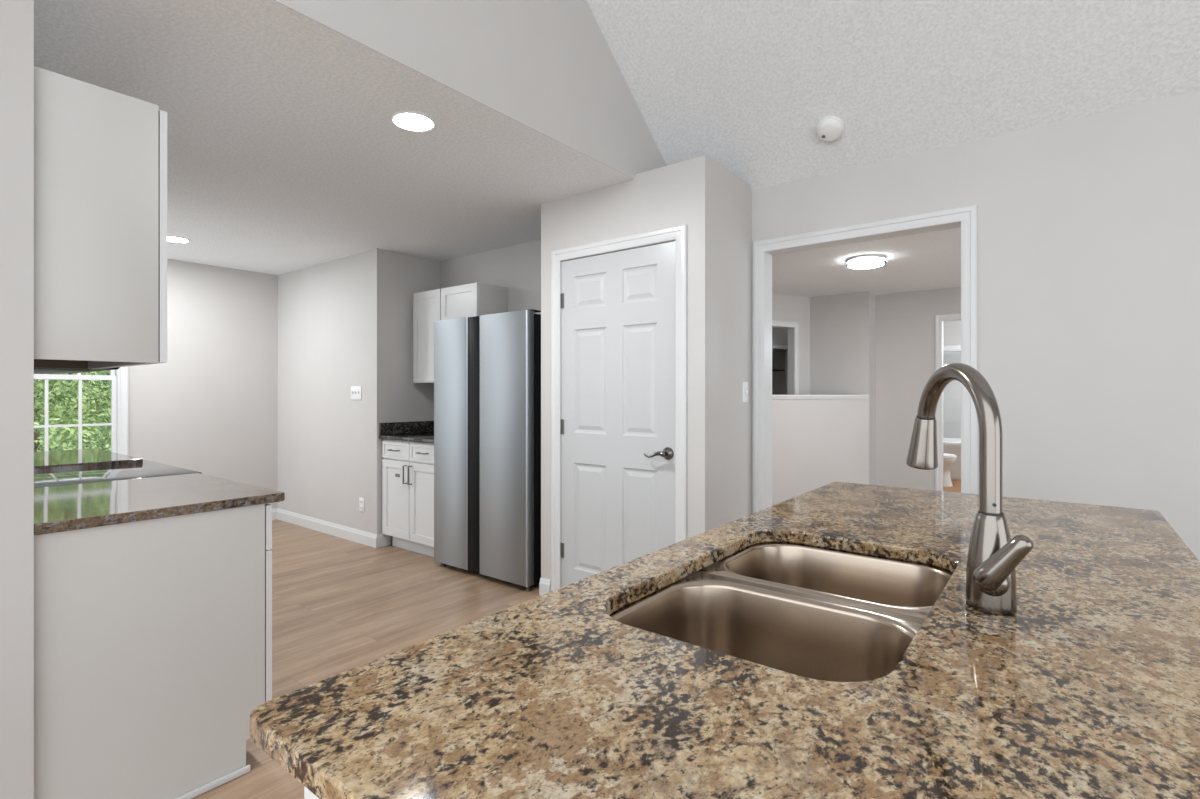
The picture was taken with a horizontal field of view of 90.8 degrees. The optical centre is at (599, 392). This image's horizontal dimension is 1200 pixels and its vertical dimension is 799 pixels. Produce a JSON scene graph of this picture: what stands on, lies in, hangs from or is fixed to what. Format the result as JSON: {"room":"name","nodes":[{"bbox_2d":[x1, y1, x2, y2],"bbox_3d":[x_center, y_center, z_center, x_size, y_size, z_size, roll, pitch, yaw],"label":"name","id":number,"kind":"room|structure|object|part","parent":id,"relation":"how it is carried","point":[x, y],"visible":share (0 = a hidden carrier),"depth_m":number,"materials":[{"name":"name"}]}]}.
{"room":"kitchen","nodes":[
{"label":"kitchen","id":0,"kind":"room"},
{"bbox_2d":[0,0,33,798],"bbox_3d":[-3.115,0.040,1.553,2.580,2.440,2.006,0,0,38],"label":"wall","id":1,"kind":"structure","parent":0,"point":[16,16],"depth_m":1.52,"materials":[{"name":"paint"}]},
{"bbox_2d":[34,66,166,368],"bbox_3d":[-1.693,-0.477,1.925,0.760,0.774,0.331,0,0,38],"label":"upper cabinet","id":2,"kind":"object","parent":1,"relation":"attached to","point":[100,154],"visible":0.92,"depth_m":1.67,"materials":[{"name":"grey wood"}]},
{"bbox_3d":[-1.467,-0.472,1.905,0.377,0.760,0.019,0,0,38],"label":"door","id":3,"kind":"part","parent":2,"relation":"part of","materials":[{"name":"white wood"}]},
{"bbox_2d":[174,765,249,798],"bbox_3d":[-1.329,1.249,1.766,0.012,0.022,0.529,0,0,38],"label":"trim","id":4,"kind":"structure","parent":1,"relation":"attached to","point":[213,784],"depth_m":1.89,"materials":[{"name":"white wood"}]},
{"bbox_3d":[-2.316,-0.538,2.392,0.773,0.652,0.297,0,0,38],"label":"upper cabinet","id":5,"kind":"object","parent":1,"relation":"attached to","visible":0},
{"bbox_2d":[34,367,119,373],"bbox_3d":[-2.290,-0.148,2.426,0.773,0.124,0.383,0,0,38],"label":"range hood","id":6,"kind":"object","parent":5,"relation":"attached to","point":[36,370],"visible":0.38,"depth_m":2.32,"materials":[{"name":"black metal"}]},
{"bbox_2d":[129,259,277,508],"bbox_3d":[-3.836,0.010,5.255,0.120,2.500,3.214,0,0,38],"label":"wall","id":7,"kind":"structure","parent":0,"point":[211,409],"depth_m":5.48,"materials":[{"name":"paint"}]},
{"bbox_2d":[34,366,128,455],"bbox_3d":[-4.246,-0.093,4.687,0.155,1.716,0.865,0,0,38],"label":"window","id":8,"kind":"structure","parent":7,"relation":"in","point":[119,378],"depth_m":4.93,"materials":[{"name":"white plastic"}]},
{"bbox_3d":[-4.276,-0.493,4.710,0.030,0.772,0.661,0,0,38],"label":"sash","id":9,"kind":"part","parent":8,"relation":"part of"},
{"bbox_3d":[-4.246,-0.093,4.687,0.155,1.716,0.865,0,0,38],"label":"frame","id":10,"kind":"part","parent":8,"relation":"part of","materials":[{"name":"white wood"}]},
{"bbox_2d":[272,508,276,519],"bbox_3d":[-3.955,1.208,4.993,0.015,0.105,2.374,0,0,38],"label":"baseboard","id":11,"kind":"structure","parent":7,"relation":"attached to","point":[274,511],"depth_m":5.89,"materials":[{"name":"white wood"}]},
{"bbox_2d":[278,248,439,543],"bbox_3d":[-2.297,0.010,5.672,1.790,2.500,0.740,0,0,38],"label":"wall","id":12,"kind":"structure","parent":0,"point":[344,323],"depth_m":5.17,"materials":[{"name":"paint"}]},
{"bbox_2d":[277,508,390,547],"bbox_3d":[-2.486,1.208,5.417,1.805,0.105,0.135,0,0,38],"label":"baseboard","id":13,"kind":"structure","parent":12,"relation":"attached to","point":[355,535],"depth_m":5.21,"materials":[{"name":"white wood"}]},
{"bbox_2d":[351,386,361,399],"bbox_3d":[-2.070,0.000,5.013,0.164,0.116,0.018,0,0,38],"label":"switch plate","id":14,"kind":"object","parent":12,"relation":"attached to","point":[356,391],"visible":1,"depth_m":5.01,"materials":[{"name":"white plastic"}]},
{"bbox_2d":[359,497,363,511],"bbox_3d":[-1.998,0.936,4.961,0.072,0.117,0.011,0,0,38],"label":"wall outlet","id":15,"kind":"object","parent":12,"relation":"attached to","point":[361,500],"visible":1,"depth_m":4.96,"materials":[{"name":"white plastic"}]},
{"bbox_2d":[274,0,666,178],"bbox_3d":[-0.978,-2.607,1.858,0.100,2.855,5.120,0,0,38],"label":"wall","id":16,"kind":"structure","parent":0,"point":[549,67],"depth_m":2.60,"materials":[{"name":"paint"}]},
{"bbox_2d":[34,0,960,296],"bbox_3d":[0.878,-1.210,4.139,8.920,0.060,11.000,0,0,38],"label":"ceiling","id":17,"kind":"structure","parent":0,"point":[286,153],"depth_m":2.93,"materials":[{"name":"white paint"}]},
{"bbox_2d":[167,236,189,242],"bbox_3d":[-3.256,-1.176,4.537,0.184,0.006,0.184,0,0,38],"label":"recessed light","id":18,"kind":"object","parent":17,"relation":"in","point":[169,238],"visible":0.77,"depth_m":4.53,"materials":[{"name":"white plastic"}]},
{"bbox_2d":[391,111,434,131],"bbox_3d":[-0.810,-1.176,2.570,0.184,0.006,0.184,0,0,38],"label":"recessed light","id":19,"kind":"object","parent":17,"relation":"in","point":[407,120],"visible":1,"depth_m":2.56,"materials":[{"name":"white plastic"}]},
{"bbox_2d":[846,255,885,268],"bbox_3d":[2.333,-1.143,5.192,0.320,0.074,0.320,0,0,38],"label":"ceiling lamp","id":20,"kind":"object","parent":17,"relation":"attached to","point":[863,261],"visible":1,"depth_m":5.10,"materials":[{"name":"white plastic"}]},
{"bbox_2d":[847,257,884,265],"bbox_3d":[2.333,-1.143,5.192,0.300,0.046,0.300,0,0,38],"label":"diffuser","id":21,"kind":"object","parent":20,"relation":"attached to","point":[853,261],"depth_m":5.09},
{"bbox_2d":[192,480,960,798],"bbox_3d":[0.828,1.310,3.670,9.420,0.100,14.800,0,0,38],"label":"floor","id":22,"kind":"structure","parent":0,"point":[339,605],"depth_m":3.49,"materials":[{"name":"wood"}]},
{"bbox_2d":[34,460,201,487],"bbox_3d":[-2.216,0.792,2.564,0.760,0.896,0.685,0,0,38],"label":"range","id":23,"kind":"object","parent":22,"relation":"on","point":[89,473],"visible":0.16,"depth_m":2.56,"materials":[{"name":"grey"}]},
{"bbox_2d":[34,503,271,798],"bbox_3d":[-1.619,0.818,2.058,0.803,0.884,0.632,0,0,38],"label":"base cabinet","id":24,"kind":"object","parent":22,"relation":"on","point":[153,637],"visible":0.69,"depth_m":1.76,"materials":[{"name":"white wood"}]},
{"bbox_2d":[34,473,284,534],"bbox_3d":[-1.611,0.360,2.057,0.817,0.030,0.638,0,0,38],"label":"countertop","id":25,"kind":"structure","parent":24,"relation":"on","point":[62,508],"depth_m":1.93,"materials":[{"name":"brown stone"}]},
{"bbox_3d":[-1.290,0.460,2.151,0.396,0.150,0.019,0,0,38],"label":"drawer","id":26,"kind":"part","parent":24,"relation":"part of","materials":[{"name":"white wood"}]},
{"bbox_3d":[-1.290,0.842,2.151,0.396,0.600,0.019,0,0,38],"label":"door","id":27,"kind":"part","parent":24,"relation":"part of","materials":[{"name":"white wood"}]},
{"bbox_2d":[304,786,318,798],"bbox_3d":[0.619,0.818,1.195,0.868,0.884,2.045,0,0,38],"label":"base cabinet","id":28,"kind":"object","parent":22,"relation":"on","point":[308,794],"visible":0.02,"depth_m":0.62,"materials":[{"name":"white wood"}]},
{"bbox_2d":[249,482,1199,798],"bbox_3d":[0.628,0.360,1.193,0.927,0.030,2.117,0,0,38],"label":"countertop","id":29,"kind":"structure","parent":28,"relation":"on","point":[1091,689],"depth_m":0.67,"materials":[{"name":"beige stone"}]},
{"bbox_2d":[609,542,952,681],"bbox_3d":[0.370,0.481,1.097,0.474,0.210,0.790,0,0,38],"label":"sink","id":30,"kind":"object","parent":29,"relation":"in","point":[814,612],"visible":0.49,"depth_m":1.14,"materials":[{"name":"silver metal"}]},
{"bbox_3d":[0.498,0.477,1.260,0.474,0.200,0.375,0,0,38],"label":"bowl","id":31,"kind":"part","parent":30,"relation":"part of","materials":[{"name":"silver metal"}]},
{"bbox_2d":[906,363,1033,615],"bbox_3d":[0.634,0.145,1.037,0.078,0.399,0.343,0,0,8],"label":"kitchen faucet","id":32,"kind":"object","parent":29,"relation":"on","point":[993,557],"visible":1,"depth_m":0.94,"materials":[{"name":"silver metal"}]},
{"bbox_3d":[0.634,0.071,1.058,0.031,0.250,0.246,0,0,4],"label":"spout","id":33,"kind":"part","parent":32,"relation":"part of","materials":[{"name":"silver metal"}]},
{"bbox_3d":[0.612,0.257,0.900,0.078,0.094,0.041,0,0,38],"label":"lever","id":34,"kind":"part","parent":32,"relation":"part of","materials":[{"name":"silver metal"}]},
{"bbox_2d":[382,439,433,556],"bbox_3d":[-1.320,0.818,4.830,0.764,0.884,0.620,0,0,38],"label":"base cabinet","id":35,"kind":"object","parent":22,"relation":"on","point":[407,466],"visible":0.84,"depth_m":4.63,"materials":[{"name":"white wood"}]},
{"bbox_3d":[-1.630,0.845,4.737,0.368,0.610,0.019,0,0,38],"label":"door","id":36,"kind":"part","parent":35,"relation":"part of","materials":[{"name":"white wood"}]},
{"bbox_3d":[-1.630,0.457,4.737,0.368,0.140,0.019,0,0,38],"label":"drawer","id":37,"kind":"part","parent":35,"relation":"part of","materials":[{"name":"white wood"}]},
{"bbox_3d":[-1.524,0.637,4.620,0.011,0.151,0.038,0,0,38],"label":"handle","id":38,"kind":"part","parent":35,"relation":"part of","materials":[{"name":"grey metal"}]},
{"bbox_2d":[379,432,433,443],"bbox_3d":[-1.318,0.360,4.838,0.775,0.030,0.604,0,0,38],"label":"countertop","id":39,"kind":"structure","parent":35,"relation":"on","point":[426,437],"depth_m":4.70,"materials":[{"name":"stone"}]},
{"bbox_3d":[-1.472,0.637,4.579,0.011,0.151,0.038,0,0,38],"label":"handle","id":40,"kind":"part","parent":35,"relation":"part of","materials":[{"name":"grey metal"}]},
{"bbox_3d":[-1.332,0.457,4.504,0.368,0.140,0.019,0,0,38],"label":"drawer","id":41,"kind":"part","parent":35,"relation":"part of","materials":[{"name":"white wood"}]},
{"bbox_3d":[-1.332,0.845,4.504,0.368,0.610,0.019,0,0,38],"label":"door","id":42,"kind":"part","parent":35,"relation":"part of","materials":[{"name":"white wood"}]},
{"bbox_2d":[434,309,540,590],"bbox_3d":[-0.639,0.363,4.266,0.957,1.794,0.640,0,0,38],"label":"refrigerator","id":43,"kind":"object","parent":22,"relation":"on","point":[487,368],"visible":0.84,"depth_m":3.94,"materials":[{"name":"silver metal"}]},
{"bbox_3d":[-1.045,0.348,4.219,0.376,1.743,0.065,0,0,38],"label":"door","id":44,"kind":"part","parent":43,"relation":"part of","materials":[{"name":"silver metal"}]},
{"bbox_3d":[-0.620,0.348,3.886,0.457,1.743,0.065,0,0,38],"label":"door","id":45,"kind":"part","parent":43,"relation":"part of","materials":[{"name":"silver metal"}]},
{"bbox_2d":[943,438,960,486],"bbox_3d":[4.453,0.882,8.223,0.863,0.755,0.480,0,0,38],"label":"toilet","id":46,"kind":"object","parent":22,"relation":"on","point":[949,460],"visible":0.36,"depth_m":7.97,"materials":[{"name":"ceramic"}]},
{"bbox_3d":[4.542,0.842,8.153,0.632,0.024,0.372,0,0,38],"label":"seat lid","id":47,"kind":"part","parent":46,"relation":"part of","materials":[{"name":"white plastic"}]},
{"bbox_2d":[943,352,960,479],"bbox_3d":[5.632,0.310,8.652,2.198,1.900,0.829,0,0,38],"label":"wall","id":48,"kind":"structure","parent":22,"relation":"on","point":[952,391],"depth_m":9.23,"materials":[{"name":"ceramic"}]},
{"bbox_3d":[-2.905,0.818,3.045,0.912,0.884,0.599,0,0,38],"label":"base cabinet","id":49,"kind":"object","parent":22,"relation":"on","visible":0},
{"bbox_2d":[34,448,142,467],"bbox_3d":[-2.893,0.355,3.060,0.912,0.039,0.638,0,0,38],"label":"countertop","id":50,"kind":"structure","parent":49,"relation":"on","point":[44,459],"depth_m":3.04,"materials":[{"name":"brown stone"}]},
{"bbox_2d":[541,155,751,579],"bbox_3d":[0.257,0.028,3.577,1.145,2.465,0.570,0,0,38],"label":"wall","id":51,"kind":"structure","parent":0,"point":[715,205],"depth_m":3.21,"materials":[{"name":"paint"}]},
{"bbox_2d":[539,578,550,594],"bbox_3d":[0.253,1.208,3.558,1.160,0.105,0.565,0,0,38],"label":"baseboard","id":52,"kind":"structure","parent":51,"relation":"attached to","point":[544,584],"depth_m":3.67,"materials":[{"name":"white wood"}]},
{"bbox_2d":[560,241,674,586],"bbox_3d":[0.072,0.222,3.355,0.828,2.045,0.102,0,0,38],"label":"door","id":53,"kind":"structure","parent":51,"relation":"in","point":[618,419],"depth_m":3.35,"materials":[{"name":"white wood"}]},
{"bbox_3d":[0.281,0.327,3.144,0.129,0.042,0.027,0,0,38],"label":"lever","id":54,"kind":"part","parent":53,"relation":"part of","materials":[{"name":"silver metal"}]},
{"bbox_2d":[551,224,686,590],"bbox_3d":[0.108,0.194,3.392,0.944,2.132,0.126,0,0,38],"label":"trim","id":55,"kind":"structure","parent":51,"relation":"attached to","point":[678,234],"depth_m":3.35,"materials":[{"name":"white wood"}]},
{"bbox_2d":[742,382,747,402],"bbox_3d":[0.832,-0.004,3.367,0.018,0.116,0.072,0,0,38],"label":"switch plate","id":56,"kind":"object","parent":51,"relation":"attached to","point":[744,384],"visible":1,"depth_m":3.36,"materials":[{"name":"white plastic"}]},
{"bbox_2d":[772,349,784,394],"bbox_3d":[1.861,0.040,7.846,1.620,2.440,0.450,0,0,-28],"label":"wall","id":57,"kind":"structure","parent":0,"point":[778,355],"depth_m":8.27,"materials":[{"name":"grey paint"}]},
{"bbox_2d":[772,327,787,394],"bbox_3d":[1.547,0.040,7.369,2.620,2.440,0.100,0,0,-28],"label":"wall","id":58,"kind":"structure","parent":0,"point":[779,335],"depth_m":7.78,"materials":[{"name":"paint"}]},
{"bbox_2d":[772,344,787,348],"bbox_3d":[2.025,0.316,7.557,1.224,1.888,0.016,0,0,-28],"label":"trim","id":59,"kind":"structure","parent":58,"relation":"attached to","point":[773,346],"depth_m":7.73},
{"bbox_2d":[772,293,809,394],"bbox_3d":[1.600,0.040,6.837,2.184,2.440,0.110,0,0,-28],"label":"wall","id":60,"kind":"structure","parent":0,"point":[790,308],"depth_m":7.22,"materials":[{"name":"paint"}]},
{"bbox_2d":[772,320,798,394],"bbox_3d":[2.004,0.200,7.042,0.876,2.120,0.126,0,0,-28],"label":"trim","id":61,"kind":"structure","parent":60,"relation":"attached to","point":[793,327],"depth_m":7.19,"materials":[{"name":"white wood"}]},
{"bbox_2d":[440,91,1199,560],"bbox_3d":[1.543,0.010,3.034,7.510,2.500,0.160,0,0,38],"label":"wall","id":62,"kind":"structure","parent":0,"point":[1088,227],"depth_m":2.54,"materials":[{"name":"paint"}]},
{"bbox_2d":[379,421,433,434],"bbox_3d":[-1.317,0.295,4.840,0.775,0.100,0.599,0,0,38],"label":"backsplash","id":63,"kind":"structure","parent":62,"relation":"attached to","point":[390,428],"depth_m":5.01,"materials":[{"name":"stone"}]},
{"bbox_2d":[413,289,440,382],"bbox_3d":[-1.354,-0.467,5.027,0.373,0.763,0.352,0,0,38],"label":"upper cabinet","id":64,"kind":"object","parent":62,"relation":"attached to","point":[427,304],"visible":0.38,"depth_m":4.94,"materials":[{"name":"white wood"}]},
{"bbox_2d":[441,282,507,319],"bbox_3d":[-1.017,-0.702,4.784,0.447,0.293,0.318,0,0,38],"label":"upper cabinet","id":65,"kind":"object","parent":62,"relation":"attached to","point":[472,299],"visible":0.63,"depth_m":4.64,"materials":[{"name":"white wood"}]},
{"bbox_3d":[-1.109,-0.702,4.666,0.439,0.287,0.019,0,0,38],"label":"door","id":66,"kind":"part","parent":65,"relation":"part of","materials":[{"name":"white wood"}]},
{"bbox_2d":[753,204,976,512],"bbox_3d":[1.359,0.191,3.142,1.102,2.138,0.134,0,0,38],"label":"trim","id":67,"kind":"structure","parent":62,"relation":"attached to","point":[965,217],"depth_m":3.15,"materials":[{"name":"white wood"}]},
{"bbox_2d":[772,399,868,503],"bbox_3d":[2.433,0.652,6.822,1.378,1.215,0.110,0,0,-9],"label":"wall","id":68,"kind":"structure","parent":0,"point":[817,443],"depth_m":6.77,"materials":[{"name":"paint"}]},
{"bbox_2d":[772,395,868,398],"bbox_3d":[2.431,0.043,6.818,1.373,0.045,0.147,0,0,-9],"label":"trim","id":69,"kind":"structure","parent":68,"relation":"on","point":[773,396],"depth_m":6.76,"materials":[{"name":"white wood"}]},
{"bbox_2d":[810,287,960,489],"bbox_3d":[4.714,0.040,5.907,5.060,2.440,0.425,0,0,38],"label":"wall","id":70,"kind":"structure","parent":0,"point":[881,347],"depth_m":6.99,"materials":[{"name":"paint"}]},
{"bbox_2d":[935,313,960,490],"bbox_3d":[4.189,0.188,6.502,0.876,2.145,0.136,0,0,38],"label":"trim","id":71,"kind":"structure","parent":70,"relation":"attached to","point":[939,319],"depth_m":6.70,"materials":[{"name":"white wood"}]},
{"bbox_2d":[586,0,1199,189],"bbox_3d":[0.964,-2.606,0.312,5.066,3.038,5.080,0,0,38],"label":"ceiling","id":72,"kind":"structure","parent":0,"point":[747,86],"depth_m":2.71,"materials":[{"name":"white paint"}]},
{"bbox_2d":[816,116,843,141],"bbox_3d":[1.156,-1.324,2.975,0.132,0.102,0.116,0,0,38],"label":"smoke detector","id":73,"kind":"object","parent":72,"relation":"attached to","point":[829,128],"visible":1,"depth_m":2.95,"materials":[{"name":"white plastic"}]},
{"bbox_2d":[943,320,960,351],"bbox_3d":[5.015,0.040,7.865,2.400,2.440,3.030,0,0,38],"label":"wall","id":74,"kind":"structure","parent":0,"point":[951,329],"depth_m":9.28,"materials":[{"name":"paint"}]},
{"bbox_2d":[943,345,960,351],"bbox_3d":[5.398,-0.642,8.354,2.198,0.085,0.090,0,0,38],"label":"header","id":75,"kind":"object","parent":74,"relation":"attached to","point":[956,348],"visible":0.02,"depth_m":8.55,"materials":[{"name":"white wood"}]},
{"label":"outside","id":76,"kind":"structure","parent":0,"visible":0},
{"bbox_2d":[36,370,110,450],"bbox_3d":[-8.530,-3.915,26.682,33.670,11.650,36.500,0,0,38],"label":"ground","id":77,"kind":"structure","parent":76,"point":[108,371],"depth_m":14.88,"materials":[{"name":"green plant"}]},
{"bbox_2d":[34,371,110,451],"bbox_3d":[-11.114,-1.215,11.655,5.567,7.385,4.844,0,0,-42],"label":"leafy tree","id":78,"kind":"object","parent":77,"relation":"on","point":[36,435],"visible":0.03,"depth_m":11.82,"materials":[{"name":"green plant"}]},
{"bbox_2d":[34,371,110,451],"bbox_3d":[-6.861,0.001,6.767,2.202,3.936,2.529,0,0,34],"label":"leafy tree","id":79,"kind":"object","parent":77,"relation":"on","point":[87,406],"visible":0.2,"depth_m":7.17,"materials":[{"name":"green plant"}]},
{"bbox_2d":[74,380,110,451],"bbox_3d":[-6.908,-0.209,10.005,2.937,4.876,3.091,0,0,38],"label":"leafy tree","id":80,"kind":"object","parent":77,"relation":"on","point":[102,442],"visible":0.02,"depth_m":9.35,"materials":[{"name":"green plant"}]}
]}

